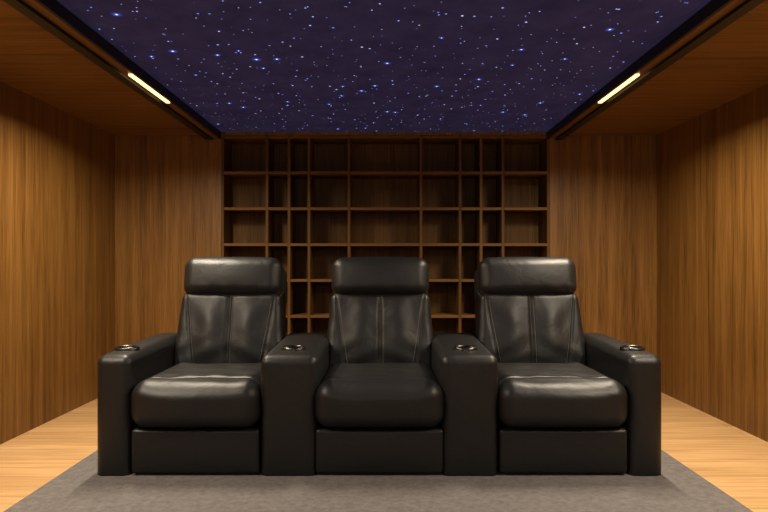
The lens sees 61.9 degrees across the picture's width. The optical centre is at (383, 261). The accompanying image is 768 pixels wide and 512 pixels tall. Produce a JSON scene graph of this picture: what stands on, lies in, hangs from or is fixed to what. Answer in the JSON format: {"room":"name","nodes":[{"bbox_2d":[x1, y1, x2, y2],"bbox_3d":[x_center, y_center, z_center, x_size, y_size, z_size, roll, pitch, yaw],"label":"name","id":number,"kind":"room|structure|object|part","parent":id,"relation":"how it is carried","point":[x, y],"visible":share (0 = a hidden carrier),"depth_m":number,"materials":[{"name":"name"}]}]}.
{"room":"home theater","nodes":[
{"label":"home theater","id":0,"kind":"room"},
{"bbox_2d":[0,82,114,443],"bbox_3d":[-2.320,-0.120,2.100,0.100,2.400,7.400,0,0,0],"label":"wall","id":1,"kind":"structure","parent":0,"point":[57,168],"depth_m":4.37,"materials":[{"name":"brown wood"}]},
{"bbox_2d":[0,0,767,134],"bbox_3d":[0.015,-1.144,1.900,4.570,0.152,7.000,0,0,0],"label":"ceiling","id":2,"kind":"structure","parent":0,"point":[241,65],"depth_m":3.49,"materials":[{"name":"fabric"}]},
{"bbox_2d":[3,0,220,139],"bbox_3d":[-1.435,-1.062,1.899,0.127,0.068,6.997,0,0,0],"label":"ceiling light","id":3,"kind":"object","parent":2,"relation":"attached to","point":[51,15],"visible":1,"depth_m":3.25,"materials":[{"name":"black paint"}]},
{"bbox_2d":[547,0,764,139],"bbox_3d":[1.435,-1.062,1.899,0.127,0.068,6.997,0,0,0],"label":"ceiling light","id":4,"kind":"object","parent":2,"relation":"attached to","point":[716,15],"visible":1,"depth_m":3.26,"materials":[{"name":"black paint"}]},
{"bbox_2d":[0,392,767,511],"bbox_3d":[0.015,1.130,2.100,4.770,0.100,7.400,0,0,0],"label":"floor","id":5,"kind":"structure","parent":0,"point":[734,460],"depth_m":3.67,"materials":[{"name":"brown wood"}]},
{"bbox_2d":[3,450,752,511],"bbox_3d":[-0.025,1.073,3.250,3.210,0.014,2.500,0,0,0],"label":"rug","id":6,"kind":"object","parent":5,"relation":"on","point":[80,488],"visible":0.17,"depth_m":2.96,"materials":[{"name":"grey carpet"}]},
{"bbox_2d":[97,257,328,475],"bbox_3d":[-0.887,0.516,3.686,1.117,1.097,1.118,0,0,0],"label":"recliner","id":7,"kind":"object","parent":6,"relation":"on","point":[227,391],"visible":0.96,"depth_m":3.19,"materials":[{"name":"black leather"}]},
{"bbox_2d":[114,345,139,350],"bbox_3d":[-1.353,0.486,3.370,0.126,0.083,0.126,0,0,0],"label":"cup holder","id":8,"kind":"object","parent":7,"relation":"on","point":[123,347],"depth_m":3.34,"materials":[{"name":"grey metal"}]},
{"bbox_3d":[-1.353,0.754,3.640,0.182,0.621,0.930,0,0,0],"label":"armrest","id":9,"kind":"part","parent":7,"relation":"part of","materials":[{"name":"black leather"}]},
{"bbox_2d":[131,363,260,427],"bbox_3d":[-0.942,0.715,3.509,0.648,0.252,0.763,0,0,0],"label":"seat cushion","id":10,"kind":"object","parent":7,"relation":"on","point":[163,395],"depth_m":3.16,"materials":[{"name":"black leather"}]},
{"bbox_3d":[-0.942,0.945,3.220,0.640,0.220,0.090,0,0,0],"label":"footrest panel","id":11,"kind":"part","parent":7,"relation":"part of","materials":[{"name":"black leather"}]},
{"bbox_2d":[174,293,284,365],"bbox_3d":[-0.942,0.436,3.945,0.677,0.490,0.210,0,-11,0],"label":"cushion","id":12,"kind":"object","parent":7,"relation":"on","point":[214,328],"depth_m":3.87,"materials":[{"name":"black leather"}]},
{"bbox_3d":[-0.942,0.950,3.635,0.620,0.210,0.700,0,0,0],"label":"frame","id":13,"kind":"part","parent":7,"relation":"part of","materials":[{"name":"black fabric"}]},
{"bbox_2d":[282,345,305,350],"bbox_3d":[-0.476,0.486,3.370,0.126,0.083,0.126,0,0,0],"label":"cup holder","id":14,"kind":"object","parent":7,"relation":"on","point":[288,347],"depth_m":3.33,"materials":[{"name":"grey metal"}]},
{"bbox_3d":[-0.476,0.754,3.640,0.293,0.621,0.930,0,0,0],"label":"armrest","id":15,"kind":"part","parent":7,"relation":"part of","materials":[{"name":"black leather"}]},
{"bbox_2d":[315,257,443,472],"bbox_3d":[-0.023,0.511,3.687,0.677,1.087,1.115,0,0,0],"label":"recliner","id":16,"kind":"object","parent":6,"relation":"on","point":[379,400],"visible":0.96,"depth_m":3.33,"materials":[{"name":"black leather"}]},
{"bbox_3d":[-0.023,0.945,3.220,0.640,0.220,0.090,0,0,0],"label":"footrest panel","id":17,"kind":"part","parent":16,"relation":"part of","materials":[{"name":"black leather"}]},
{"bbox_2d":[315,362,443,427],"bbox_3d":[-0.023,0.716,3.510,0.648,0.250,0.762,0,0,0],"label":"seat cushion","id":18,"kind":"object","parent":16,"relation":"on","point":[350,394],"depth_m":3.16,"materials":[{"name":"black leather"}]},
{"bbox_2d":[327,293,432,366],"bbox_3d":[-0.023,0.436,3.945,0.677,0.490,0.209,0,-11,0],"label":"cushion","id":19,"kind":"object","parent":16,"relation":"on","point":[364,328],"depth_m":3.87,"materials":[{"name":"black leather"}]},
{"bbox_2d":[431,257,660,475],"bbox_3d":[0.841,0.516,3.686,1.115,1.097,1.118,0,0,0],"label":"recliner","id":20,"kind":"object","parent":6,"relation":"on","point":[533,392],"visible":0.98,"depth_m":3.19,"materials":[{"name":"black leather"}]},
{"bbox_3d":[0.430,0.754,3.640,0.293,0.621,0.930,0,0,0],"label":"armrest","id":21,"kind":"part","parent":20,"relation":"part of","materials":[{"name":"black leather"}]},
{"bbox_2d":[454,345,477,350],"bbox_3d":[0.430,0.486,3.370,0.126,0.083,0.126,0,0,0],"label":"cup holder","id":22,"kind":"object","parent":20,"relation":"on","point":[458,347],"depth_m":3.33,"materials":[{"name":"grey metal"}]},
{"bbox_3d":[0.896,0.950,3.635,0.620,0.210,0.700,0,0,0],"label":"frame","id":23,"kind":"part","parent":20,"relation":"part of","materials":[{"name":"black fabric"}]},
{"bbox_2d":[476,293,586,365],"bbox_3d":[0.896,0.436,3.945,0.677,0.490,0.210,0,-11,0],"label":"backrest","id":24,"kind":"object","parent":20,"relation":"on","point":[516,328],"depth_m":3.87,"materials":[{"name":"black leather"}]},
{"bbox_3d":[0.896,0.945,3.220,0.640,0.220,0.090,0,0,0],"label":"footrest panel","id":25,"kind":"part","parent":20,"relation":"part of","materials":[{"name":"black leather"}]},
{"bbox_2d":[498,363,627,427],"bbox_3d":[0.896,0.716,3.509,0.648,0.251,0.764,0,0,0],"label":"seat cushion","id":26,"kind":"object","parent":20,"relation":"on","point":[530,395],"depth_m":3.16,"materials":[{"name":"black leather"}]},
{"bbox_3d":[1.307,0.754,3.640,0.182,0.621,0.930,0,0,0],"label":"armrest","id":27,"kind":"part","parent":20,"relation":"part of","materials":[{"name":"black leather"}]},
{"bbox_2d":[620,345,644,350],"bbox_3d":[1.307,0.486,3.370,0.126,0.083,0.126,0,0,0],"label":"cup holder","id":28,"kind":"object","parent":20,"relation":"on","point":[623,347],"depth_m":3.34,"materials":[{"name":"grey metal"}]},
{"bbox_2d":[221,135,549,337],"bbox_3d":[0.013,0.005,5.545,2.769,2.144,0.303,0,0,0],"label":"built-in bookshelf","id":29,"kind":"object","parent":5,"relation":"on","point":[307,203],"visible":0.46,"depth_m":5.68,"materials":[{"name":"brown wood"}]},
{"bbox_2d":[115,132,656,355],"bbox_3d":[0.015,-0.070,5.600,4.570,2.300,0.400,0,0,0],"label":"wall","id":30,"kind":"structure","parent":0,"point":[603,188],"depth_m":5.40,"materials":[{"name":"brown wood"}]},
{"bbox_2d":[657,84,767,441],"bbox_3d":[2.350,-0.120,2.100,0.100,2.400,7.400,0,0,0],"label":"wall","id":31,"kind":"structure","parent":0,"point":[712,166],"depth_m":4.41,"materials":[{"name":"brown wood"}]}
]}

